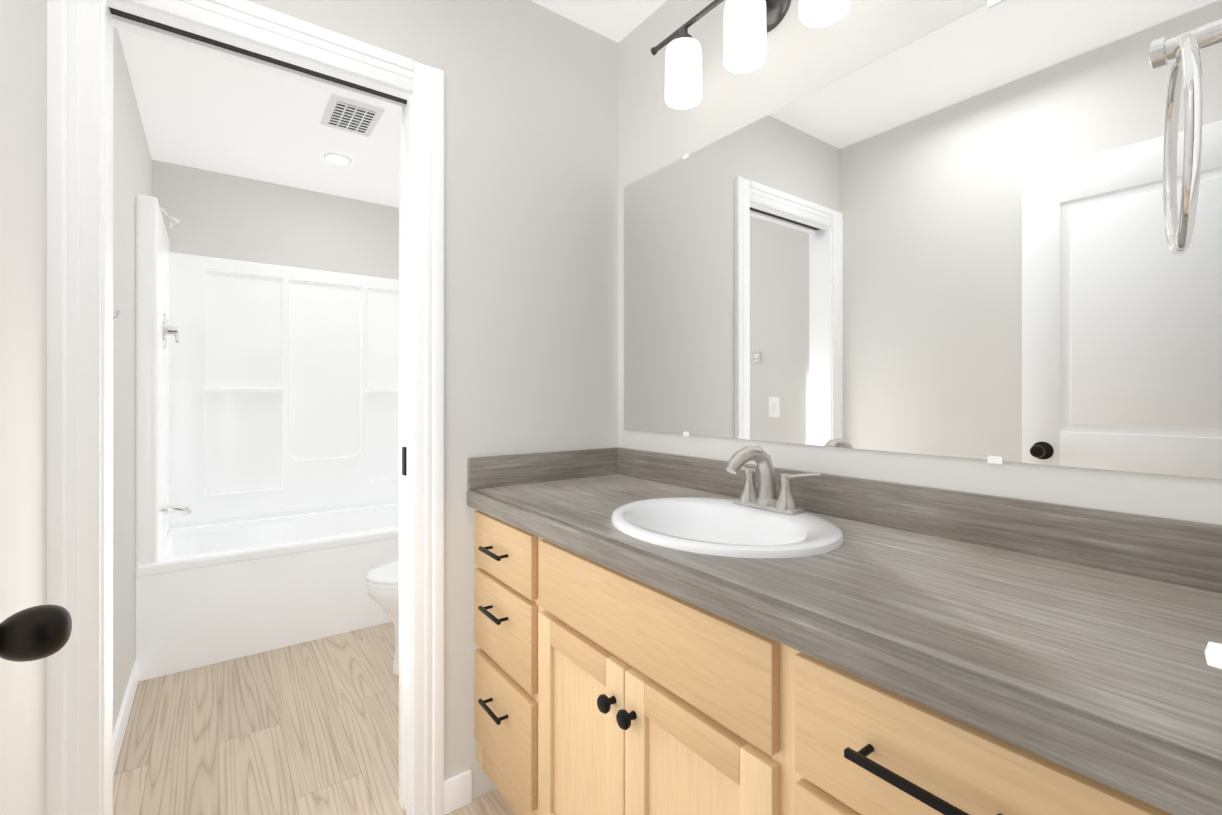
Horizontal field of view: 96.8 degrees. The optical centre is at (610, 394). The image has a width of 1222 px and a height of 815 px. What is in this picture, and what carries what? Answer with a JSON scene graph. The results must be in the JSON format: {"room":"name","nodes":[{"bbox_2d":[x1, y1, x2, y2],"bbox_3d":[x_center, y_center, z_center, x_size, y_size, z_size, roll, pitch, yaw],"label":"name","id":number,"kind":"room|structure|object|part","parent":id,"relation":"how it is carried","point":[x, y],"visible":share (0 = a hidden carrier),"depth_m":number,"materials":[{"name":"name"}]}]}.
{"room":"bathroom","nodes":[
{"label":"bathroom","id":0,"kind":"room"},
{"bbox_2d":[0,0,151,814],"bbox_3d":[-1.379,-0.025,1.336,0.115,2.440,3.950,0,0,-36],"label":"wall","id":1,"kind":"structure","parent":0,"point":[23,374],"depth_m":0.99,"materials":[{"name":"beige paint"}]},
{"bbox_2d":[0,604,71,661],"bbox_3d":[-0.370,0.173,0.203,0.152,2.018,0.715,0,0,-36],"label":"door knob","id":2,"kind":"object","parent":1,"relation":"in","point":[36,633],"depth_m":0.46,"materials":[{"name":"black metal"}]},
{"bbox_2d":[113,309,121,320],"bbox_3d":[-1.400,-0.217,1.510,0.055,0.055,0.045,0,0,-36],"label":"wall hook","id":3,"kind":"object","parent":1,"relation":"attached to","point":[117,315],"visible":0.21,"depth_m":1.52,"materials":[{"name":"silver metal"}]},
{"bbox_2d":[113,660,138,775],"bbox_3d":[-1.584,1.149,1.724,0.013,0.092,1.320,0,0,-36],"label":"baseboard","id":4,"kind":"structure","parent":1,"relation":"attached to","point":[122,719],"depth_m":1.92,"materials":[{"name":"white paint"}]},
{"bbox_2d":[152,159,398,279],"bbox_3d":[-1.848,-0.023,3.369,1.530,2.440,0.115,0,0,-36],"label":"wall","id":5,"kind":"structure","parent":0,"point":[224,216],"depth_m":3.20,"materials":[{"name":"beige paint"}]},
{"bbox_2d":[113,622,515,814],"bbox_3d":[-0.365,1.220,1.343,1.760,0.050,5.135,0,0,-36],"label":"floor","id":6,"kind":"structure","parent":0,"point":[309,728],"depth_m":1.89,"materials":[{"name":"brown wood"}]},
{"bbox_2d":[136,194,398,681],"bbox_3d":[-1.582,0.137,3.003,1.526,2.118,0.783,0,0,-36],"label":"bathtub","id":7,"kind":"object","parent":6,"relation":"on","point":[267,457],"visible":0.73,"depth_m":2.99,"materials":[{"name":"white plastic"}]},
{"bbox_3d":[-2.128,-0.165,2.610,0.181,1.514,0.170,0,0,-36],"label":"shower trim","id":8,"kind":"part","parent":7,"relation":"part of","materials":[{"name":"silver metal"}]},
{"bbox_2d":[366,558,398,674],"bbox_3d":[-0.731,0.808,2.480,0.722,0.775,0.450,0,0,-36],"label":"toilet","id":9,"kind":"object","parent":6,"relation":"on","point":[382,583],"visible":0.19,"depth_m":2.25,"materials":[{"name":"white ceramic"}]},
{"bbox_2d":[467,494,1221,814],"bbox_3d":[0.233,0.752,1.141,0.580,0.887,1.480,0,0,-36],"label":"bathroom vanity","id":10,"kind":"object","parent":6,"relation":"on","point":[673,634],"depth_m":0.81,"materials":[{"name":"brown wood"}]},
{"bbox_2d":[471,474,1221,781],"bbox_3d":[0.251,0.293,1.154,0.536,0.030,1.496,0,0,-36],"label":"countertop","id":11,"kind":"structure","parent":10,"relation":"on","point":[1114,653],"depth_m":0.74,"materials":[{"name":"grey laminate"}]},
{"bbox_2d":[611,497,843,558],"bbox_3d":[0.230,0.333,1.157,0.430,0.142,0.510,0,0,-36],"label":"sink","id":12,"kind":"object","parent":11,"relation":"in","point":[683,527],"depth_m":1.19,"materials":[{"name":"white ceramic"}]},
{"bbox_2d":[726,446,820,515],"bbox_3d":[0.318,0.190,1.222,0.161,0.149,0.252,0,0,-36],"label":"faucet","id":13,"kind":"object","parent":11,"relation":"on","point":[749,503],"depth_m":1.23,"materials":[{"name":"silver metal"}]},
{"bbox_2d":[118,0,666,207],"bbox_3d":[-0.715,-1.270,1.823,1.760,0.050,3.950,0,0,-36],"label":"ceiling","id":14,"kind":"structure","parent":0,"point":[198,110],"depth_m":2.46,"materials":[{"name":"white paint"}]},
{"bbox_2d":[323,152,351,164],"bbox_3d":[-1.440,-1.238,2.855,0.136,0.010,0.136,0,0,-36],"label":"recessed light","id":15,"kind":"object","parent":14,"relation":"in","point":[336,158],"visible":1,"depth_m":2.85,"materials":[{"name":"white plastic"}]},
{"bbox_2d":[320,93,384,136],"bbox_3d":[-1.157,-1.235,2.417,0.210,0.017,0.300,0,0,-36],"label":"fan","id":16,"kind":"object","parent":14,"relation":"attached to","point":[351,115],"visible":1,"depth_m":2.39,"materials":[{"name":"plastic"}]},
{"bbox_2d":[247,0,617,798],"bbox_3d":[-0.555,-0.025,1.565,1.357,2.440,0.115,0,0,-36],"label":"wall","id":17,"kind":"structure","parent":0,"point":[530,226],"depth_m":1.67,"materials":[{"name":"beige paint"}]},
{"bbox_2d":[47,0,443,814],"bbox_3d":[-0.622,0.139,1.516,1.334,2.112,0.147,0,0,-36],"label":"door frame","id":18,"kind":"structure","parent":17,"relation":"attached to","point":[73,384],"depth_m":1.18,"materials":[{"name":"white paint"}]},
{"bbox_2d":[444,770,471,814],"bbox_3d":[-0.444,1.149,1.566,0.083,0.092,0.013,0,0,-36],"label":"baseboard","id":19,"kind":"structure","parent":17,"relation":"attached to","point":[457,791],"depth_m":1.56,"materials":[{"name":"white paint"}]},
{"bbox_2d":[467,447,1221,592],"bbox_3d":[0.244,0.232,1.149,0.554,0.092,1.496,0,0,-36],"label":"backsplash","id":20,"kind":"structure","parent":17,"relation":"attached to","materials":[{"name":"laminate"}]},
{"bbox_2d":[618,0,1221,524],"bbox_3d":[0.515,-0.025,1.348,0.115,2.440,1.730,0,0,-36],"label":"wall","id":21,"kind":"structure","parent":0,"point":[656,132],"depth_m":1.32,"materials":[{"name":"beige paint"}]},
{"bbox_2d":[651,0,850,108],"bbox_3d":[0.349,-0.936,1.345,0.156,0.242,0.690,0,0,-36],"label":"vanity light bar","id":22,"kind":"object","parent":21,"relation":"attached to","point":[749,25],"visible":1,"depth_m":1.34,"materials":[{"name":"white glass"}]},
{"bbox_2d":[624,0,1221,478],"bbox_3d":[0.467,-0.298,1.309,0.008,0.850,1.425,0,0,-36],"label":"mirror","id":23,"kind":"object","parent":21,"relation":"attached to","point":[948,240],"visible":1,"depth_m":1.03,"materials":[{"name":"mirror"}]},
{"bbox_3d":[0.687,-0.026,0.473,0.643,2.440,0.115,0,0,-36],"label":"wall","id":24,"kind":"structure","parent":0,"visible":0},
{"bbox_2d":[1147,18,1221,254],"bbox_3d":[0.487,-0.218,0.444,0.172,0.201,0.073,0,0,-36],"label":"towel ring","id":25,"kind":"object","parent":24,"relation":"attached to","point":[1181,53],"visible":1,"depth_m":0.44,"materials":[{"name":"silver metal"}]}
]}

